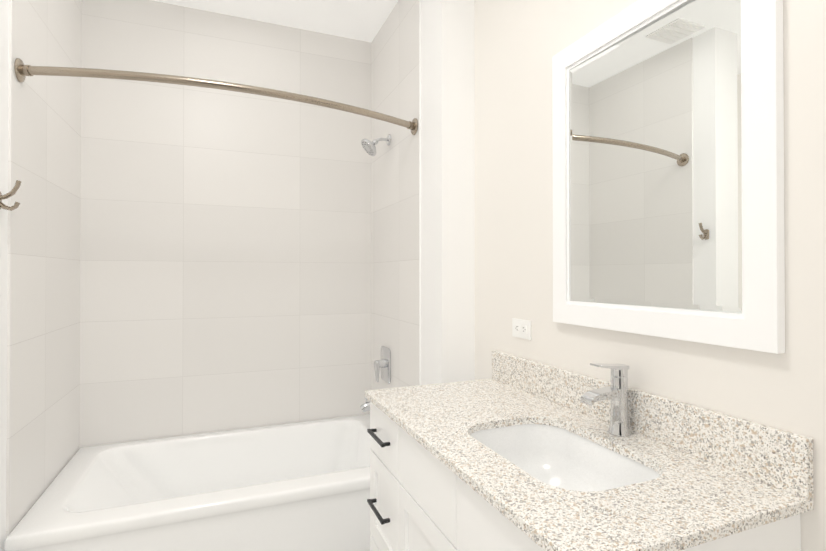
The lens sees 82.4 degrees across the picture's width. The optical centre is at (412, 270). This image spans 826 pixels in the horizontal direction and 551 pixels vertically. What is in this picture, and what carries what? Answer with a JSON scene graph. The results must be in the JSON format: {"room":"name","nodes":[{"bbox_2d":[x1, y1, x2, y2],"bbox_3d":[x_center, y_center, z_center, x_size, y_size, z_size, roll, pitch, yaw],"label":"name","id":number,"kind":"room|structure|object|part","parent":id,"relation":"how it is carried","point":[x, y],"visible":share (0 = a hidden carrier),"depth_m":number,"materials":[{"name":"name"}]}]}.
{"room":"bathroom","nodes":[
{"label":"bathroom","id":0,"kind":"room"},
{"bbox_2d":[0,0,8,550],"bbox_3d":[-1.873,-0.064,1.296,1.162,2.756,0.120,0,0,-22],"label":"wall","id":1,"kind":"structure","parent":0,"point":[4,48],"depth_m":1.54,"materials":[{"name":"white paint"}]},
{"bbox_2d":[0,180,20,210],"bbox_3d":[-1.302,-0.244,1.522,0.062,0.100,0.032,0,0,-22],"label":"robe hook","id":2,"kind":"object","parent":1,"relation":"attached to","point":[13,191],"visible":0.98,"depth_m":1.52,"materials":[{"name":"silver metal"}]},
{"bbox_2d":[6,0,81,537],"bbox_3d":[-1.519,-0.060,1.981,0.008,2.756,0.845,0,0,-22],"label":"wall tiles","id":3,"kind":"structure","parent":1,"relation":"attached to","point":[43,303],"depth_m":1.87,"materials":[{"name":"beige tile"}]},
{"bbox_2d":[14,58,417,134],"bbox_3d":[-0.666,-0.700,1.920,1.522,0.080,0.243,0,0,-22],"label":"curtain rod","id":4,"kind":"object","parent":1,"relation":"attached to","point":[22,71],"visible":1,"depth_m":1.74,"materials":[{"name":"silver metal"}]},
{"bbox_2d":[79,0,370,448],"bbox_3d":[-0.930,-0.054,2.739,1.973,2.756,0.120,0,0,-22],"label":"tiled wall","id":5,"kind":"structure","parent":0,"point":[225,260],"depth_m":2.62,"materials":[{"name":"tile"}]},
{"bbox_2d":[152,0,397,41],"bbox_3d":[-0.757,-1.495,0.975,2.983,0.100,3.540,0,0,-22],"label":"ceiling","id":6,"kind":"structure","parent":0,"point":[363,20],"depth_m":2.62,"materials":[{"name":"white paint"}]},
{"bbox_2d":[371,0,474,389],"bbox_3d":[0.005,-0.056,2.512,0.169,2.756,1.003,0,0,-22],"label":"wall","id":7,"kind":"structure","parent":0,"point":[422,233],"depth_m":2.19,"materials":[{"name":"white paint"}]},
{"bbox_2d":[360,397,369,411],"bbox_3d":[-0.220,0.741,2.632,0.154,0.083,0.066,0,0,-22],"label":"tub spout","id":8,"kind":"object","parent":7,"relation":"attached to","point":[364,407],"visible":0.38,"depth_m":2.60,"materials":[{"name":"silver metal"}]},
{"bbox_2d":[361,134,390,155],"bbox_3d":[-0.206,-0.697,2.600,0.160,0.129,0.110,0,0,-22],"label":"shower head","id":9,"kind":"object","parent":7,"relation":"attached to","point":[369,147],"visible":1,"depth_m":2.58},
{"bbox_2d":[374,346,390,383],"bbox_3d":[-0.182,0.527,2.656,0.066,0.194,0.160,0,0,-22],"label":"tub valve","id":10,"kind":"object","parent":7,"relation":"attached to","point":[383,363],"visible":0.98,"depth_m":2.63,"materials":[{"name":"silver metal"}]},
{"bbox_2d":[474,0,825,550],"bbox_3d":[0.570,-0.063,1.502,0.120,2.756,3.540,0,0,-22],"label":"wall","id":11,"kind":"structure","parent":0,"point":[519,45],"depth_m":1.39,"materials":[{"name":"white paint"}]},
{"bbox_2d":[512,318,530,339],"bbox_3d":[0.400,0.214,1.746,0.008,0.068,0.112,0,0,-22],"label":"electrical outlet plate","id":12,"kind":"object","parent":11,"relation":"attached to","point":[521,328],"visible":1,"depth_m":1.74,"materials":[{"name":"white plastic"}]},
{"bbox_2d":[552,0,784,353],"bbox_3d":[0.596,-0.272,1.242,0.024,0.872,0.676,0,0,-22],"label":"mirror","id":13,"kind":"object","parent":11,"relation":"attached to","point":[668,161],"visible":1,"depth_m":1.15,"materials":[{"name":"white paint"}]},
{"bbox_3d":[0.597,-0.272,1.242,0.009,0.727,0.531,0,0,-22],"label":"glass","id":14,"kind":"part","parent":13,"relation":"part of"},
{"bbox_3d":[-0.757,1.361,0.955,2.983,0.100,3.540,0,0,-22],"label":"floor","id":15,"kind":"structure","parent":0,"visible":0},
{"bbox_2d":[4,414,370,550],"bbox_3d":[-0.800,1.100,2.238,1.520,0.440,0.888,0,0,-22],"label":"bathtub","id":16,"kind":"object","parent":15,"relation":"on","point":[301,486],"visible":0.75,"depth_m":1.98,"materials":[{"name":"ceramic"}]},
{"bbox_2d":[365,350,813,550],"bbox_3d":[0.283,0.777,1.290,0.565,1.073,1.107,0,0,-22],"label":"bathroom vanity","id":17,"kind":"object","parent":15,"relation":"on","point":[515,453],"visible":1,"depth_m":1.11,"materials":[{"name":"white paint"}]},
{"bbox_2d":[470,424,659,491],"bbox_3d":[0.345,0.525,1.151,0.366,0.150,0.515,0,0,-22],"label":"sink","id":18,"kind":"object","parent":17,"relation":"in","point":[563,456],"depth_m":1.32,"materials":[{"name":"white ceramic"}]},
{"bbox_2d":[580,363,630,436],"bbox_3d":[0.506,0.334,1.230,0.140,0.188,0.057,0,0,-22],"label":"faucet","id":19,"kind":"object","parent":17,"relation":"on","point":[619,393],"depth_m":1.23,"materials":[{"name":"silver metal"}]}
]}

